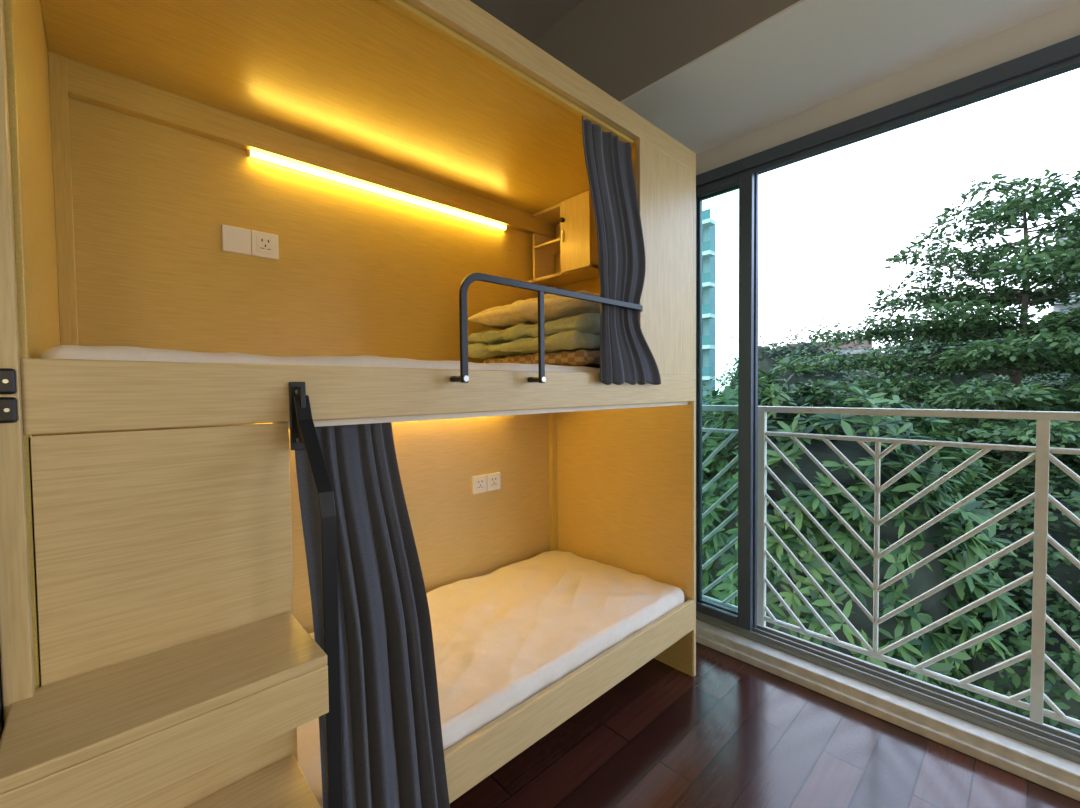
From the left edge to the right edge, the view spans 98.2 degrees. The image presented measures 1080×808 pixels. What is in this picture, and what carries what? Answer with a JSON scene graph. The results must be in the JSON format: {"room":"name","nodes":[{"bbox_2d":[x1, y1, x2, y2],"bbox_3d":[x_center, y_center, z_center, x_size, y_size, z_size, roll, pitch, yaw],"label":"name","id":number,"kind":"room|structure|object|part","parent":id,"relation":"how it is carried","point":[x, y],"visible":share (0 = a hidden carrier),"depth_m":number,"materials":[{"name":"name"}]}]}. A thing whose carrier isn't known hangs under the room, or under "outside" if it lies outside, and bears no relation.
{"room":"dormitory","nodes":[
{"label":"dormitory","id":0,"kind":"room"},
{"bbox_2d":[470,0,582,41],"bbox_3d":[0.236,-1.790,0.205,4.170,0.100,4.070,-2,2,-43],"label":"ceiling","id":1,"kind":"structure","parent":0,"point":[530,19],"depth_m":2.15,"materials":[{"name":"paint"}]},
{"bbox_2d":[532,0,799,101],"bbox_3d":[1.383,-1.520,1.290,0.630,0.532,3.830,-2,2,-43],"label":"ceiling","id":2,"kind":"structure","parent":0,"point":[622,47],"depth_m":1.87,"materials":[{"name":"paint"}]},
{"bbox_2d":[696,601,737,625],"bbox_3d":[0.893,1.062,2.366,0.028,0.050,0.228,-2,2,-43],"label":"rail","id":3,"kind":"object","parent":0,"point":[731,618],"depth_m":2.35,"materials":[{"name":"black metal"}]},
{"bbox_2d":[450,642,1079,807],"bbox_3d":[0.197,1.311,0.248,3.750,0.100,3.850,-2,2,-43],"label":"floor","id":4,"kind":"structure","parent":0,"point":[735,733],"depth_m":1.60,"materials":[{"name":"brown wood"}]},
{"bbox_2d":[0,658,3,739],"bbox_3d":[-0.826,0.109,0.639,0.106,2.300,0.140,-2,2,-43],"label":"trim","id":5,"kind":"structure","parent":4,"relation":"on","point":[1,700],"depth_m":0.66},
{"bbox_2d":[0,0,695,807],"bbox_3d":[-0.341,0.087,1.649,2.008,2.270,0.914,-2,2,-43],"label":"bunk bed","id":6,"kind":"object","parent":4,"relation":"on","point":[147,507],"visible":0.8,"depth_m":1.39,"materials":[{"name":"beige wood"}]},
{"bbox_3d":[-0.749,-0.031,0.642,0.040,0.036,0.008,-2,2,-43],"label":"hinge plate","id":7,"kind":"part","parent":6,"relation":"part of","materials":[{"name":"black metal"}]},
{"bbox_3d":[-0.749,0.009,0.643,0.040,0.036,0.008,-2,2,-43],"label":"hinge plate","id":8,"kind":"part","parent":6,"relation":"part of","materials":[{"name":"black metal"}]},
{"bbox_3d":[-0.754,0.122,0.665,0.029,2.270,0.028,-2,2,-43],"label":"post","id":9,"kind":"part","parent":6,"relation":"part of","materials":[{"name":"brown wood"}]},
{"bbox_3d":[-1.055,0.115,1.003,0.020,2.270,0.877,-2,2,-43],"label":"panel","id":10,"kind":"part","parent":6,"relation":"part of","materials":[{"name":"laminate"}]},
{"bbox_3d":[-0.624,0.646,0.830,0.350,1.209,0.018,-2,2,-43],"label":"step panel","id":11,"kind":"part","parent":6,"relation":"part of","materials":[{"name":"brown wood"}]},
{"bbox_2d":[0,612,328,807],"bbox_3d":[-0.525,0.836,0.708,0.367,0.835,0.299,-2,2,-43],"label":"stairs","id":12,"kind":"structure","parent":6,"relation":"attached to","point":[119,735],"depth_m":0.67,"materials":[{"name":"beige wood"}]},
{"bbox_2d":[222,224,278,259],"bbox_3d":[-0.996,-0.556,1.611,0.168,0.086,0.012,-2,2,-43],"label":"wall outlet","id":13,"kind":"object","parent":6,"relation":"attached to","point":[234,239],"visible":1,"depth_m":1.60,"materials":[{"name":"white plastic"}]},
{"bbox_3d":[-1.027,-0.555,1.583,0.083,0.086,0.009,-2,2,-43],"label":"plate","id":14,"kind":"part","parent":13,"relation":"part of","materials":[{"name":"white plastic"}]},
{"bbox_3d":[-0.966,-0.558,1.641,0.083,0.086,0.009,-2,2,-43],"label":"plate","id":15,"kind":"part","parent":13,"relation":"part of","materials":[{"name":"white plastic"}]},
{"bbox_3d":[-0.643,-0.528,1.966,1.938,1.055,0.020,-2,2,-43],"label":"panel","id":16,"kind":"part","parent":6,"relation":"part of","materials":[{"name":"laminate"}]},
{"bbox_3d":[-0.631,0.597,2.001,1.938,1.195,0.020,-2,2,-43],"label":"panel","id":17,"kind":"part","parent":6,"relation":"part of","materials":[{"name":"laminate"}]},
{"bbox_2d":[289,382,342,807],"bbox_3d":[-0.421,0.602,0.890,0.030,1.290,0.160,-2,2,-43],"label":"stair handrail","id":18,"kind":"object","parent":6,"relation":"attached to","point":[303,435],"visible":1,"depth_m":0.83,"materials":[{"name":"black metal"}]},
{"bbox_3d":[-0.480,0.024,0.928,0.030,0.135,0.006,-2,2,-43],"label":"mount plate","id":19,"kind":"part","parent":18,"relation":"part of","materials":[{"name":"black metal"}]},
{"bbox_2d":[39,345,599,372],"bbox_3d":[-0.333,-0.077,1.652,1.930,0.112,0.797,-2,2,-43],"label":"mattress","id":20,"kind":"object","parent":6,"relation":"on","point":[121,353],"visible":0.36,"depth_m":0.93,"materials":[{"name":"white fabric"}]},
{"bbox_2d":[468,290,599,367],"bbox_3d":[0.082,-0.294,2.045,0.565,0.297,0.730,-2,2,-43],"label":"bedding","id":21,"kind":"object","parent":20,"relation":"on","point":[571,325],"visible":0.73,"depth_m":1.79,"materials":[{"name":"beige fabric"}]},
{"bbox_2d":[468,290,599,329],"bbox_3d":[0.085,-0.383,2.044,0.551,0.118,0.723,-2,2,-43],"label":"pillow","id":22,"kind":"object","parent":21,"relation":"on","point":[519,314],"depth_m":1.79,"materials":[{"name":"beige fabric"}]},
{"bbox_2d":[468,313,599,344],"bbox_3d":[0.083,-0.302,2.032,0.518,0.095,0.703,-2,2,-43],"label":"quilt","id":23,"kind":"object","parent":21,"relation":"on","point":[518,328],"depth_m":1.81,"materials":[{"name":"beige fabric"}]},
{"bbox_2d":[468,330,599,358],"bbox_3d":[0.069,-0.240,2.039,0.534,0.073,0.722,-2,2,-43],"label":"quilt","id":24,"kind":"object","parent":21,"relation":"on","point":[520,344],"depth_m":1.81,"materials":[{"name":"beige fabric"}]},
{"bbox_2d":[483,349,599,367],"bbox_3d":[0.103,-0.179,2.009,0.453,0.069,0.608,-2,2,-43],"label":"plaid blanket","id":25,"kind":"object","parent":21,"relation":"on","point":[563,357],"depth_m":1.78,"materials":[{"name":"brown fabric"}]},
{"bbox_3d":[-0.354,-0.978,1.640,1.938,0.020,0.837,-2,2,-43],"label":"roof panel","id":26,"kind":"part","parent":6,"relation":"part of","materials":[{"name":"laminate"}]},
{"bbox_2d":[295,422,449,807],"bbox_3d":[-0.361,0.529,1.050,0.298,0.967,0.130,-2,2,-43],"label":"curtain","id":27,"kind":"object","parent":6,"relation":"hanging from","point":[393,751],"visible":0.83,"depth_m":1.03,"materials":[{"name":"fabric"}]},
{"bbox_2d":[247,148,506,230],"bbox_3d":[-0.585,-0.874,1.979,1.130,0.023,0.027,-2,2,-43],"label":"led light bar","id":28,"kind":"object","parent":6,"relation":"attached to","point":[254,154],"visible":1,"depth_m":1.86,"materials":[{"name":"white plastic"}]},
{"bbox_2d":[472,472,500,493],"bbox_3d":[-0.264,0.392,2.320,0.170,0.086,0.012,-2,2,-43],"label":"wall outlet","id":29,"kind":"object","parent":6,"relation":"attached to","point":[487,482],"visible":1,"depth_m":2.31,"materials":[{"name":"white plastic"}]},
{"bbox_3d":[-0.296,0.393,2.292,0.084,0.086,0.009,-2,2,-43],"label":"plate","id":30,"kind":"part","parent":29,"relation":"part of","materials":[{"name":"white plastic"}]},
{"bbox_3d":[-0.234,0.391,2.351,0.084,0.086,0.009,-2,2,-43],"label":"plate","id":31,"kind":"part","parent":29,"relation":"part of","materials":[{"name":"white plastic"}]},
{"bbox_2d":[297,550,683,807],"bbox_3d":[-0.325,0.878,1.689,1.934,0.106,0.806,-2,2,-43],"label":"mattress","id":32,"kind":"object","parent":6,"relation":"on","point":[503,636],"visible":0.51,"depth_m":1.73,"materials":[{"name":"white fabric"}]},
{"bbox_2d":[450,273,642,382],"bbox_3d":[0.078,-0.200,1.415,0.786,0.273,0.064,-2,2,-43],"label":"guard rail","id":33,"kind":"object","parent":6,"relation":"attached to","point":[463,378],"visible":0.95,"depth_m":1.28,"materials":[{"name":"black metal"}]},
{"bbox_3d":[0.004,-0.187,1.314,0.017,0.256,0.010,-2,2,-43],"label":"post","id":34,"kind":"part","parent":33,"relation":"part of","materials":[{"name":"black metal"}]},
{"bbox_2d":[528,190,598,286],"bbox_3d":[0.141,-0.818,2.374,0.213,0.353,0.450,-2,2,-43],"label":"upper cabinet","id":35,"kind":"object","parent":6,"relation":"attached to","point":[575,245],"visible":0.73,"depth_m":2.27,"materials":[{"name":"brown wood"}]},
{"bbox_3d":[0.100,-0.824,2.446,0.175,0.012,0.210,-2,2,-43],"label":"shelf","id":36,"kind":"part","parent":35,"relation":"part of","materials":[{"name":"brown wood"}]},
{"bbox_3d":[0.110,-0.816,2.271,0.010,0.055,0.012,-2,2,-43],"label":"handle","id":37,"kind":"part","parent":35,"relation":"part of","materials":[{"name":"white plastic"}]},
{"bbox_3d":[0.169,-0.814,2.226,0.015,0.345,0.190,-2,2,-43],"label":"door","id":38,"kind":"part","parent":35,"relation":"part of","materials":[{"name":"brown wood"}]},
{"bbox_2d":[582,116,660,384],"bbox_3d":[0.304,-0.513,1.670,0.392,0.890,0.092,-2,2,-43],"label":"curtain","id":39,"kind":"object","parent":6,"relation":"hanging from","point":[626,356],"visible":0.98,"depth_m":1.62,"materials":[{"name":"fabric"}]},
{"bbox_3d":[0.507,-0.551,1.871,0.393,0.866,0.020,-2,2,-43],"label":"panel","id":40,"kind":"part","parent":6,"relation":"part of","materials":[{"name":"brown wood"}]},
{"bbox_3d":[0.370,0.057,2.344,0.020,2.270,0.877,-2,2,-43],"label":"panel","id":41,"kind":"part","parent":6,"relation":"part of","materials":[{"name":"brown wood"}]},
{"bbox_2d":[696,633,1079,800],"bbox_3d":[1.565,1.189,1.519,0.030,0.035,3.830,-2,2,-43],"label":"baseboard","id":42,"kind":"structure","parent":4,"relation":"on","point":[1058,785],"depth_m":1.72,"materials":[{"name":"wood"}]},
{"bbox_2d":[696,0,1079,174],"bbox_3d":[1.686,-1.468,1.576,0.200,0.660,3.830,-2,2,-43],"label":"header","id":43,"kind":"object","parent":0,"point":[1061,24],"visible":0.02,"depth_m":1.75,"materials":[{"name":"paint"}]},
{"bbox_2d":[696,35,1079,187],"bbox_3d":[1.776,-1.106,1.387,0.110,0.055,3.020,-2,2,-43],"label":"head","id":44,"kind":"object","parent":43,"relation":"attached to","point":[1069,48],"visible":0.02,"depth_m":1.74},
{"bbox_2d":[696,175,738,199],"bbox_3d":[0.891,-1.068,2.309,0.073,0.040,0.243,-2,2,-43],"label":"rail","id":45,"kind":"object","parent":44,"relation":"attached to","point":[730,184],"depth_m":2.29,"materials":[{"name":"metal"}]},
{"bbox_3d":[0.911,-1.068,2.321,0.028,0.040,0.235,-2,2,-43],"label":"sash rail","id":46,"kind":"part","parent":45,"relation":"part of","materials":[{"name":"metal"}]},
{"bbox_2d":[696,619,1079,786],"bbox_3d":[1.623,1.219,1.575,0.150,0.170,3.830,-2,2,-43],"label":"window sill","id":47,"kind":"structure","parent":0,"point":[1064,769],"depth_m":1.74,"materials":[{"name":"stone"}]},
{"bbox_2d":[696,611,1079,763],"bbox_3d":[1.797,1.117,1.455,0.115,0.038,3.020,-2,2,-43],"label":"track","id":48,"kind":"object","parent":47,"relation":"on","point":[1002,731],"depth_m":1.78,"materials":[{"name":"metal"}]},
{"bbox_2d":[696,217,696,600],"bbox_3d":[0.782,-0.003,2.438,0.028,2.175,0.062,-2,2,-43],"label":"stile","id":49,"kind":"object","parent":48,"relation":"on","point":[696,217],"visible":0.02,"depth_m":2.42,"materials":[{"name":"metal"}]},
{"bbox_2d":[696,198,701,601],"bbox_3d":[0.824,-0.004,2.459,0.028,2.175,0.050,-2,2,-43],"label":"stile","id":50,"kind":"object","parent":48,"relation":"on","point":[698,200],"visible":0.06,"depth_m":2.44,"materials":[{"name":"metal"}]},
{"bbox_2d":[738,170,753,630],"bbox_3d":[0.981,0.002,2.227,0.028,2.175,0.062,-2,2,-43],"label":"stile","id":51,"kind":"object","parent":48,"relation":"on","point":[746,179],"visible":1,"depth_m":2.21,"materials":[{"name":"metal"}]},
{"bbox_2d":[753,173,758,627],"bbox_3d":[1.020,0.001,2.251,0.028,2.175,0.050,-2,2,-43],"label":"stile","id":52,"kind":"object","parent":48,"relation":"on","point":[756,175],"visible":0.38,"depth_m":2.23,"materials":[{"name":"metal"}]},
{"bbox_3d":[1.761,1.107,1.421,0.006,0.016,3.020,-2,2,-43],"label":"track lip","id":53,"kind":"part","parent":48,"relation":"part of","materials":[{"name":"grey metal"}]},
{"bbox_3d":[1.792,1.106,1.450,0.006,0.016,3.020,-2,2,-43],"label":"track lip","id":54,"kind":"part","parent":48,"relation":"part of","materials":[{"name":"grey metal"}]},
{"bbox_3d":[1.823,1.105,1.479,0.006,0.016,3.020,-2,2,-43],"label":"track lip","id":55,"kind":"part","parent":48,"relation":"part of","materials":[{"name":"grey metal"}]},
{"bbox_2d":[696,55,1079,188],"bbox_3d":[1.752,-1.066,1.366,0.015,0.023,3.020,-2,2,-43],"label":"track","id":56,"kind":"object","parent":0,"point":[1074,61],"depth_m":1.71,"materials":[{"name":"black metal"}]},
{"bbox_3d":[-1.057,-0.273,1.733,4.050,3.000,0.120,-2,2,-43],"label":"wall","id":57,"kind":"structure","parent":0,"visible":0},
{"bbox_2d":[620,0,1077,153],"bbox_3d":[1.385,-1.250,1.298,0.632,0.008,3.830,-2,2,-43],"label":"soffit","id":58,"kind":"structure","parent":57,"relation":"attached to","point":[808,54],"depth_m":1.69,"materials":[{"name":"paint"}]},
{"label":"outside","id":59,"kind":"structure","parent":0,"visible":0},
{"bbox_3d":[34.905,5.885,67.327,137.300,0.200,170.000,-2,2,-43],"label":"ground","id":60,"kind":"structure","parent":59,"visible":0},
{"bbox_2d":[702,389,713,441],"bbox_3d":[4.524,3.273,17.920,6.652,8.786,7.460,-2,2,-43],"label":"leafy tree","id":61,"kind":"object","parent":60,"relation":"on","point":[706,389],"visible":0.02,"depth_m":16.50,"materials":[{"name":"green plant"}]},
{"bbox_2d":[702,209,715,411],"bbox_3d":[8.485,-3.694,39.811,1.900,21.241,13.550,-2,2,-43],"label":"apartment tower","id":62,"kind":"structure","parent":60,"relation":"on","point":[708,224],"depth_m":35.20,"materials":[{"name":"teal glass"}]},
{"bbox_3d":[7.713,-13.939,38.864,0.080,0.687,13.550,-2,2,-43],"label":"balustrade","id":63,"kind":"part","parent":62,"relation":"part of","materials":[{"name":"teal glass"}]},
{"bbox_3d":[7.737,-11.651,38.936,0.080,0.687,13.550,-2,2,-43],"label":"balustrade","id":64,"kind":"part","parent":62,"relation":"part of","materials":[{"name":"teal glass"}]},
{"bbox_3d":[7.761,-9.364,39.008,0.080,0.687,13.550,-2,2,-43],"label":"balustrade","id":65,"kind":"part","parent":62,"relation":"part of","materials":[{"name":"teal glass"}]},
{"bbox_3d":[7.786,-7.076,39.080,0.080,0.687,13.550,-2,2,-43],"label":"balustrade","id":66,"kind":"part","parent":62,"relation":"part of","materials":[{"name":"teal glass"}]},
{"bbox_3d":[7.810,-4.788,39.152,0.080,0.687,13.550,-2,2,-43],"label":"balustrade","id":67,"kind":"part","parent":62,"relation":"part of","materials":[{"name":"teal glass"}]},
{"bbox_3d":[7.835,-2.501,39.224,0.080,0.687,13.550,-2,2,-43],"label":"balustrade","id":68,"kind":"part","parent":62,"relation":"part of","materials":[{"name":"teal glass"}]},
{"bbox_2d":[702,318,887,436],"bbox_3d":[8.222,2.505,15.360,6.591,10.401,7.243,-1,2,-17],"label":"leafy tree","id":69,"kind":"object","parent":60,"relation":"on","point":[766,355],"visible":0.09,"depth_m":14.62,"materials":[{"name":"green plant"}]},
{"bbox_2d":[791,340,883,379],"bbox_3d":[27.671,0.580,42.958,8.900,12.091,6.400,-2,2,-43],"label":"apartment block","id":70,"kind":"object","parent":60,"relation":"on","point":[864,342],"visible":0.04,"depth_m":38.59,"materials":[{"name":"brick"}]},
{"bbox_3d":[24.400,-4.910,39.761,0.080,0.848,6.400,-2,2,-43],"label":"balustrade","id":71,"kind":"part","parent":70,"relation":"part of","materials":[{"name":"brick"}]},
{"bbox_2d":[702,357,1030,691],"bbox_3d":[2.823,3.791,5.143,2.584,8.587,3.428,-2,2,-43],"label":"shrub","id":72,"kind":"object","parent":60,"relation":"on","point":[965,518],"visible":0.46,"depth_m":4.03,"materials":[{"name":"green plant"}]},
{"bbox_2d":[770,169,1079,538],"bbox_3d":[6.935,2.367,6.761,6.691,11.265,6.563,-1,2,-10],"label":"tree","id":73,"kind":"object","parent":60,"relation":"on","point":[1012,357],"visible":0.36,"depth_m":6.46,"materials":[{"name":"green plant"}]},
{"bbox_2d":[846,301,1076,470],"bbox_3d":[13.184,2.100,14.611,7.351,11.152,8.248,-1,2,-7],"label":"leafy tree","id":74,"kind":"object","parent":60,"relation":"on","point":[925,349],"visible":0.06,"depth_m":13.98,"materials":[{"name":"green plant"}]},
{"bbox_2d":[901,450,1079,735],"bbox_3d":[5.655,4.279,4.535,4.548,7.592,3.957,0,2,28],"label":"shrub","id":75,"kind":"object","parent":60,"relation":"on","point":[1011,680],"visible":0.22,"depth_m":4.16,"materials":[{"name":"green plant"}]},
{"bbox_2d":[993,370,1079,465],"bbox_3d":[12.073,2.247,6.871,7.470,11.392,6.847,-2,2,-43],"label":"tree","id":76,"kind":"object","parent":60,"relation":"on","point":[1070,375],"visible":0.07,"depth_m":9.14,"materials":[{"name":"green plant"}]},
{"bbox_2d":[1052,229,1079,320],"bbox_3d":[48.439,-4.150,41.118,8.900,21.218,4.600,-2,2,-43],"label":"high-rise","id":77,"kind":"structure","parent":60,"relation":"on","point":[1056,307],"depth_m":39.60,"materials":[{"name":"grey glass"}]},
{"bbox_3d":[1.856,1.326,1.515,0.100,0.355,3.020,-2,2,-43],"label":"apron","id":78,"kind":"object","parent":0,"visible":0},
{"bbox_2d":[766,627,1079,736],"bbox_3d":[1.690,1.273,1.893,0.180,0.120,4.200,-2,2,-43],"label":"trim","id":79,"kind":"structure","parent":78,"relation":"attached to","point":[766,627],"depth_m":2.02,"materials":[{"name":"metal"}]},
{"bbox_2d":[702,405,1079,727],"bbox_3d":[1.656,0.618,1.916,0.040,1.190,3.900,-2,2,-43],"label":"balcony railing","id":80,"kind":"object","parent":79,"relation":"on","point":[1042,450],"visible":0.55,"depth_m":1.95,"materials":[{"name":"metal"}]},
{"bbox_2d":[700,599,737,614],"bbox_3d":[0.933,1.061,2.388,0.028,0.050,0.235,-2,2,-43],"label":"rail","id":81,"kind":"object","parent":80,"relation":"attached to","point":[718,606],"depth_m":2.39,"materials":[{"name":"grey metal"}]}
]}

